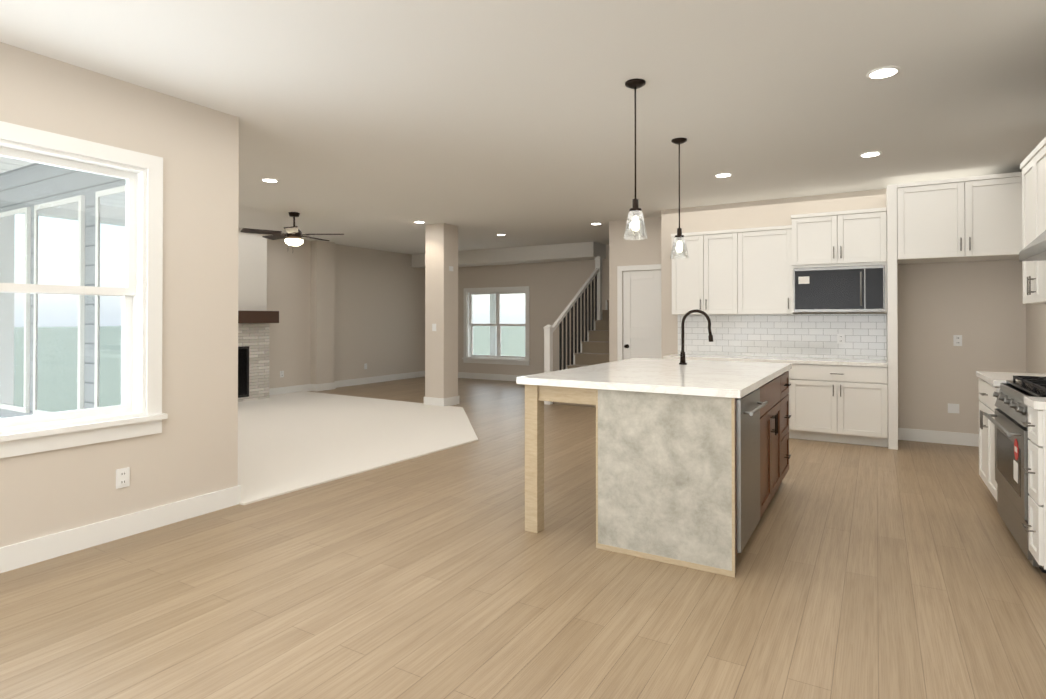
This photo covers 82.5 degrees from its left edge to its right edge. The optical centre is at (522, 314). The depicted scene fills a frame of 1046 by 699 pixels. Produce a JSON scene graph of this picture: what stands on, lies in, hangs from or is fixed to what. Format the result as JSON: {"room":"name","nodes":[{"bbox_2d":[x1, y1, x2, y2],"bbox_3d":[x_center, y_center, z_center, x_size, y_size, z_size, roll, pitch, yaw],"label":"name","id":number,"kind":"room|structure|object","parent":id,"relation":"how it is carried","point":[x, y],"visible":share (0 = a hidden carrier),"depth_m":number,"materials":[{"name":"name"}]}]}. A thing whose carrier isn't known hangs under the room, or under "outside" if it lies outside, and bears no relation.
{"room":"kitchen","nodes":[
{"label":"kitchen","id":0,"kind":"room"},
{"bbox_2d":[0,42,238,547],"bbox_3d":[-3.506,-0.049,2.023,0.200,2.780,5.380,0,-1,31],"label":"wall","id":1,"kind":"structure","parent":0,"point":[190,450],"depth_m":3.87,"materials":[{"name":"beige paint"}]},
{"bbox_2d":[0,121,167,457],"bbox_3d":[-2.918,-0.132,2.966,0.249,1.760,2.120,0,-1,31],"label":"window","id":2,"kind":"structure","parent":1,"relation":"in","point":[139,410],"depth_m":3.62,"materials":[{"name":"white wood"}]},
{"bbox_2d":[0,485,240,572],"bbox_3d":[-3.409,1.275,1.965,0.016,0.130,5.396,0,-1,31],"label":"baseboard","id":3,"kind":"structure","parent":1,"relation":"attached to","point":[28,552],"depth_m":3.55,"materials":[{"name":"white wood"}]},
{"bbox_2d":[116,467,129,488],"bbox_3d":[-2.432,0.993,3.623,0.008,0.115,0.075,0,-1,31],"label":"outlet","id":4,"kind":"object","parent":1,"relation":"attached to","point":[122,477],"visible":1,"depth_m":3.62,"materials":[{"name":"white plastic"}]},
{"bbox_2d":[311,240,334,383],"bbox_3d":[-3.751,0.021,11.164,0.160,2.780,0.420,0,-1,31],"label":"wall","id":5,"kind":"structure","parent":0,"point":[322,304],"depth_m":11.06,"materials":[{"name":"beige paint"}]},
{"bbox_2d":[316,383,335,390],"bbox_3d":[-3.675,1.345,11.109,0.016,0.130,0.452,0,-1,31],"label":"baseboard","id":6,"kind":"structure","parent":5,"relation":"attached to","point":[326,386],"depth_m":11.09,"materials":[{"name":"white wood"}]},
{"bbox_2d":[267,235,424,388],"bbox_3d":[-4.074,0.019,10.972,0.200,2.780,7.400,0,-1,31],"label":"wall","id":7,"kind":"structure","parent":0,"point":[379,312],"depth_m":11.93,"materials":[{"name":"beige paint"}]},
{"bbox_2d":[269,384,311,394],"bbox_3d":[-4.842,1.332,9.453,0.016,0.130,3.620,0,-1,31],"label":"baseboard","id":8,"kind":"structure","parent":7,"relation":"attached to","point":[307,387],"depth_m":10.62,"materials":[{"name":"white wood"}]},
{"bbox_2d":[332,371,424,386],"bbox_3d":[-2.962,1.356,12.628,0.016,0.130,2.920,0,-1,31],"label":"baseboard","id":9,"kind":"structure","parent":7,"relation":"attached to","point":[351,382],"depth_m":12.47,"materials":[{"name":"white wood"}]},
{"bbox_2d":[412,242,605,267],"bbox_3d":[-0.443,-1.219,12.549,4.449,0.279,0.599,0,-1,31],"label":"ceiling soffit","id":10,"kind":"structure","parent":0,"point":[580,251],"depth_m":11.93,"materials":[{"name":"paint"}]},
{"bbox_2d":[0,377,1045,698],"bbox_3d":[-1.010,1.400,5.834,10.900,0.060,15.100,0,-1,31],"label":"floor","id":11,"kind":"structure","parent":0,"point":[906,569],"depth_m":2.86,"materials":[{"name":"brown wood"}]},
{"bbox_2d":[238,228,278,401],"bbox_3d":[-4.720,0.006,9.251,0.438,2.778,1.840,0,-1,31],"label":"stone fireplace","id":12,"kind":"object","parent":11,"relation":"on","point":[256,318],"visible":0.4,"depth_m":9.68,"materials":[{"name":"white paint"}]},
{"bbox_2d":[238,391,477,504],"bbox_3d":[-2.944,1.375,7.521,5.249,0.014,4.669,0,-1,31],"label":"carpet floor","id":13,"kind":"structure","parent":11,"relation":"on","point":[291,442],"depth_m":6.66,"materials":[{"name":"beige carpet"}]},
{"bbox_2d":[424,397,447,405],"bbox_3d":[-1.356,1.329,9.076,0.392,0.130,0.016,0,-1,31],"label":"baseboard","id":14,"kind":"structure","parent":11,"relation":"on","point":[427,400],"depth_m":9.05,"materials":[{"name":"white wood"}]},
{"bbox_2d":[425,223,457,397],"bbox_3d":[-1.260,0.006,9.247,0.360,2.780,0.360,0,-1,31],"label":"square column","id":15,"kind":"structure","parent":11,"relation":"on","point":[441,313],"depth_m":9.11,"materials":[{"name":"beige paint"}]},
{"bbox_2d":[444,396,458,405],"bbox_3d":[-1.099,1.330,9.141,0.016,0.130,0.360,0,-1,31],"label":"baseboard","id":16,"kind":"structure","parent":11,"relation":"on","point":[454,400],"depth_m":9.17,"materials":[{"name":"white wood"}]},
{"bbox_2d":[543,256,608,406],"bbox_3d":[1.445,0.158,10.158,1.046,2.488,2.667,0,-1,31],"label":"carpeted stairs","id":17,"kind":"structure","parent":11,"relation":"on","point":[593,348],"depth_m":10.13,"materials":[{"name":"carpet"}]},
{"bbox_2d":[525,366,791,577],"bbox_3d":[1.100,0.895,4.254,1.345,0.923,2.074,0,-1,31],"label":"kitchen island","id":18,"kind":"object","parent":11,"relation":"on","point":[692,461],"depth_m":3.29,"materials":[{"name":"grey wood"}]},
{"bbox_2d":[516,358,791,397],"bbox_3d":[1.076,0.414,4.280,1.330,0.041,2.140,0,-1,31],"label":"island countertop","id":19,"kind":"structure","parent":18,"relation":"on","point":[698,378],"depth_m":3.68,"materials":[{"name":"white stone"}]},
{"bbox_2d":[679,309,712,364],"bbox_3d":[1.355,0.177,4.690,0.269,0.436,0.098,0,-1,31],"label":"bronze faucet","id":20,"kind":"object","parent":19,"relation":"on","point":[682,354],"visible":1,"depth_m":4.72,"materials":[{"name":"black metal"}]},
{"bbox_2d":[768,362,798,438],"bbox_3d":[2.897,0.959,6.939,0.574,0.836,0.617,0,-1,31],"label":"base cabinet","id":21,"kind":"object","parent":11,"relation":"on","point":[793,393],"depth_m":6.54,"materials":[{"name":"white wood"}]},
{"bbox_2d":[795,366,887,446],"bbox_3d":[3.490,0.957,6.587,0.918,0.836,0.617,0,-1,31],"label":"base cabinet","id":22,"kind":"object","parent":11,"relation":"on","point":[841,400],"depth_m":6.30,"materials":[{"name":"white wood"}]},
{"bbox_2d":[663,354,886,365],"bbox_3d":[2.875,0.522,6.946,2.338,0.038,0.633,0,-1,31],"label":"countertop","id":23,"kind":"structure","parent":22,"relation":"on","point":[741,358],"depth_m":6.65,"materials":[{"name":"white stone"}]},
{"bbox_2d":[886,184,897,449],"bbox_3d":[3.923,0.023,6.338,0.085,2.700,0.618,0,-1,31],"label":"panel","id":24,"kind":"object","parent":11,"relation":"on","point":[892,320],"visible":0.94,"depth_m":6.07,"materials":[{"name":"white wood"}]},
{"bbox_2d":[976,371,1045,500],"bbox_3d":[3.585,0.896,4.136,0.655,0.920,0.805,0,-1,31],"label":"base cabinet","id":25,"kind":"object","parent":11,"relation":"on","point":[989,384],"visible":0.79,"depth_m":4.27,"materials":[{"name":"white wood"}]},
{"bbox_2d":[984,375,1045,572],"bbox_3d":[3.123,0.871,3.396,0.692,0.960,0.920,0,-1,31],"label":"range","id":26,"kind":"object","parent":11,"relation":"on","point":[1011,445],"visible":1,"depth_m":3.44,"materials":[{"name":"silver metal"}]},
{"bbox_2d":[1021,396,1045,569],"bbox_3d":[2.841,0.887,2.880,0.655,0.920,0.235,0,-1,31],"label":"base cabinet","id":27,"kind":"object","parent":11,"relation":"on","point":[1036,473],"visible":1,"depth_m":2.96,"materials":[{"name":"white wood"}]},
{"bbox_2d":[0,0,1045,254],"bbox_3d":[-1.010,-1.460,5.856,10.900,0.100,15.100,0,-1,31],"label":"ceiling","id":28,"kind":"structure","parent":0,"point":[386,124],"depth_m":3.89,"materials":[{"name":"paint"}]},
{"bbox_2d":[261,178,278,181],"bbox_3d":[-2.646,-1.403,6.232,0.170,0.008,0.170,0,-1,31],"label":"recessed light","id":29,"kind":"object","parent":28,"relation":"in","point":[269,180],"visible":0.98,"depth_m":6.22,"materials":[{"name":"white plastic"}]},
{"bbox_2d":[240,212,343,245],"bbox_3d":[-3.148,-1.112,8.181,1.278,0.560,1.299,0,-1,31],"label":"room ceiling fan","id":30,"kind":"object","parent":28,"relation":"hanging from","point":[294,235],"visible":1,"depth_m":8.07,"materials":[{"name":"brown metal"}]},
{"bbox_2d":[624,78,647,239],"bbox_3d":[0.690,-0.947,3.659,0.146,0.960,0.146,0,-1,31],"label":"pendant light","id":31,"kind":"object","parent":28,"relation":"hanging from","point":[635,210],"visible":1,"depth_m":3.64,"materials":[{"name":"clear glass"}]},
{"bbox_2d":[670,138,688,258],"bbox_3d":[1.267,-0.938,4.828,0.146,0.960,0.146,0,-1,31],"label":"pendant light","id":32,"kind":"object","parent":28,"relation":"hanging from","point":[680,247],"visible":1,"depth_m":4.81,"materials":[{"name":"clear glass"}]},
{"bbox_2d":[715,173,731,176],"bbox_3d":[2.018,-1.405,6.002,0.170,0.008,0.170,0,-1,31],"label":"recessed light","id":33,"kind":"object","parent":28,"relation":"in","point":[723,175],"visible":0.98,"depth_m":6.00,"materials":[{"name":"white plastic"}]},
{"bbox_2d":[859,151,881,156],"bbox_3d":[3.058,-1.411,5.247,0.170,0.008,0.170,0,-1,31],"label":"recessed light","id":34,"kind":"object","parent":28,"relation":"in","point":[871,154],"visible":0.94,"depth_m":5.24,"materials":[{"name":"white plastic"}]},
{"bbox_2d":[867,66,899,78],"bbox_3d":[2.123,-1.424,3.511,0.170,0.008,0.170,0,-1,31],"label":"recessed light","id":35,"kind":"object","parent":28,"relation":"in","point":[883,72],"visible":1,"depth_m":3.50,"materials":[{"name":"white plastic"}]},
{"bbox_2d":[458,245,608,375],"bbox_3d":[0.312,0.031,12.558,5.730,2.780,0.200,0,-1,31],"label":"wall","id":36,"kind":"structure","parent":0,"point":[554,288],"depth_m":12.43,"materials":[{"name":"beige paint"}]},
{"bbox_2d":[458,372,520,380],"bbox_3d":[0.197,1.355,12.491,5.590,0.130,0.016,0,-1,31],"label":"baseboard","id":37,"kind":"structure","parent":36,"relation":"attached to","point":[460,374],"depth_m":13.06,"materials":[{"name":"white wood"}]},
{"bbox_2d":[490,294,496,354],"bbox_3d":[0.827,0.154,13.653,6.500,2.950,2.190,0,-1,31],"label":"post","id":38,"kind":"object","parent":36,"relation":"attached to","point":[494,338],"depth_m":15.52,"materials":[{"name":"white wood"}]},
{"bbox_2d":[462,286,529,365],"bbox_3d":[-0.557,0.240,13.042,1.740,1.670,0.249,0,-1,31],"label":"window","id":39,"kind":"structure","parent":36,"relation":"in","point":[469,356],"depth_m":13.07,"materials":[{"name":"white wood"}]},
{"bbox_2d":[609,221,616,361],"bbox_3d":[2.045,0.012,10.021,0.120,2.780,2.800,0,-1,31],"label":"wall","id":40,"kind":"structure","parent":0,"point":[612,291],"depth_m":8.82,"materials":[{"name":"beige paint"}]},
{"bbox_2d":[617,217,660,299],"bbox_3d":[1.823,0.001,8.595,0.950,2.780,0.120,0,-1,31],"label":"wall","id":41,"kind":"structure","parent":0,"point":[644,251],"depth_m":8.61,"materials":[{"name":"beige paint"}]},
{"bbox_2d":[617,264,661,360],"bbox_3d":[1.706,0.338,8.582,0.730,2.104,0.116,0,-1,31],"label":"pantry door","id":42,"kind":"structure","parent":41,"relation":"in","point":[639,320],"depth_m":8.63,"materials":[{"name":"white wood"}]},
{"bbox_2d":[661,209,669,358],"bbox_3d":[2.022,-0.003,8.117,0.120,2.780,0.500,0,-1,31],"label":"wall","id":43,"kind":"structure","parent":0,"point":[665,282],"depth_m":7.91,"materials":[{"name":"beige paint"}]},
{"bbox_2d":[670,189,1025,433],"bbox_3d":[3.634,-0.012,6.953,3.840,2.780,0.140,0,-1,31],"label":"wall","id":44,"kind":"structure","parent":0,"point":[979,307],"depth_m":6.39,"materials":[{"name":"beige paint"}]},
{"bbox_2d":[671,207,886,314],"bbox_3d":[2.922,-0.564,7.019,2.323,1.115,0.475,0,-1,31],"label":"upper cabinet","id":45,"kind":"object","parent":44,"relation":"attached to","point":[743,271],"visible":0.96,"depth_m":6.94,"materials":[{"name":"white wood"}]},
{"bbox_2d":[794,265,884,311],"bbox_3d":[3.525,-0.274,6.655,0.874,0.490,0.479,0,-1,31],"label":"built-in microwave","id":46,"kind":"object","parent":45,"relation":"in","point":[845,289],"visible":1,"depth_m":6.47,"materials":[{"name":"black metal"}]},
{"bbox_2d":[678,314,886,359],"bbox_3d":[3.034,0.251,7.217,2.338,0.507,0.012,0,-1,31],"label":"tile backsplash","id":47,"kind":"structure","parent":44,"relation":"attached to","point":[798,335],"depth_m":7.13,"materials":[{"name":"white tile"}]},
{"bbox_2d":[837,334,844,343],"bbox_3d":[3.650,0.277,6.840,0.075,0.115,0.008,0,-1,31],"label":"outlet","id":48,"kind":"object","parent":47,"relation":"attached to","point":[840,338],"visible":1,"depth_m":6.84,"materials":[{"name":"white plastic"}]},
{"bbox_2d":[898,428,978,446],"bbox_3d":[4.583,1.308,6.289,1.060,0.130,0.016,0,-1,31],"label":"baseboard","id":49,"kind":"structure","parent":44,"relation":"attached to","point":[944,437],"depth_m":6.36,"materials":[{"name":"white wood"}]},
{"bbox_2d":[948,403,958,412],"bbox_3d":[4.560,0.993,6.311,0.100,0.100,0.006,0,-1,31],"label":"electrical outlet","id":50,"kind":"object","parent":44,"relation":"attached to","point":[953,408],"visible":1,"depth_m":6.31,"materials":[{"name":"white plastic"}]},
{"bbox_2d":[953,335,961,345],"bbox_3d":[4.593,0.273,6.295,0.075,0.115,0.008,0,-1,31],"label":"outlet","id":51,"kind":"object","parent":44,"relation":"attached to","point":[957,340],"visible":1,"depth_m":6.29,"materials":[{"name":"white plastic"}]},
{"bbox_2d":[897,172,1021,263],"bbox_3d":[4.430,-0.944,6.024,1.110,0.770,0.655,0,-1,31],"label":"upper cabinet","id":52,"kind":"object","parent":44,"relation":"attached to","point":[972,218],"visible":0.75,"depth_m":5.80,"materials":[{"name":"white wood"}]},
{"bbox_2d":[1026,304,1045,373],"bbox_3d":[4.154,-0.032,4.261,0.200,2.780,3.960,0,-1,31],"label":"wall","id":53,"kind":"structure","parent":0,"point":[1035,338],"depth_m":5.63,"materials":[{"name":"beige paint"}]},
{"bbox_2d":[1019,230,1045,260],"bbox_3d":[3.208,-0.888,3.358,0.498,1.078,0.910,0,-1,31],"label":"steel range hood","id":54,"kind":"object","parent":53,"relation":"attached to","point":[1034,250],"visible":1,"depth_m":3.59,"materials":[{"name":"silver metal"}]},
{"bbox_2d":[1020,137,1045,303],"bbox_3d":[3.717,-0.614,4.069,0.348,1.060,0.805,0,-1,31],"label":"upper cabinet","id":55,"kind":"object","parent":53,"relation":"attached to","point":[1033,165],"visible":1,"depth_m":4.10,"materials":[{"name":"white wood"}]},
{"label":"outside","id":56,"kind":"structure","parent":0,"visible":0},
{"bbox_2d":[473,326,524,355],"bbox_3d":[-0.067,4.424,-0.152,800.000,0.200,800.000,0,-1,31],"label":"ground","id":57,"kind":"structure","parent":56,"point":[483,346],"depth_m":115.48,"materials":[{"name":"green plant"}]},
{"bbox_2d":[0,163,125,417],"bbox_3d":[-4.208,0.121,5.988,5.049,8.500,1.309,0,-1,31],"label":"window glass","id":58,"kind":"object","parent":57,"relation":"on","point":[41,192],"depth_m":5.09,"materials":[{"name":"white"}]},
{"bbox_3d":[-5.521,1.496,2.781,4.049,5.700,5.450,0,-1,31],"label":"deck","id":59,"kind":"object","parent":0,"visible":0},
{"bbox_2d":[0,156,34,172],"bbox_3d":[-5.191,-1.322,3.653,4.349,0.350,3.650,0,-1,31],"label":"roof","id":60,"kind":"structure","parent":59,"relation":"on","point":[10,161],"depth_m":5.26,"materials":[{"name":"white"}]}
]}

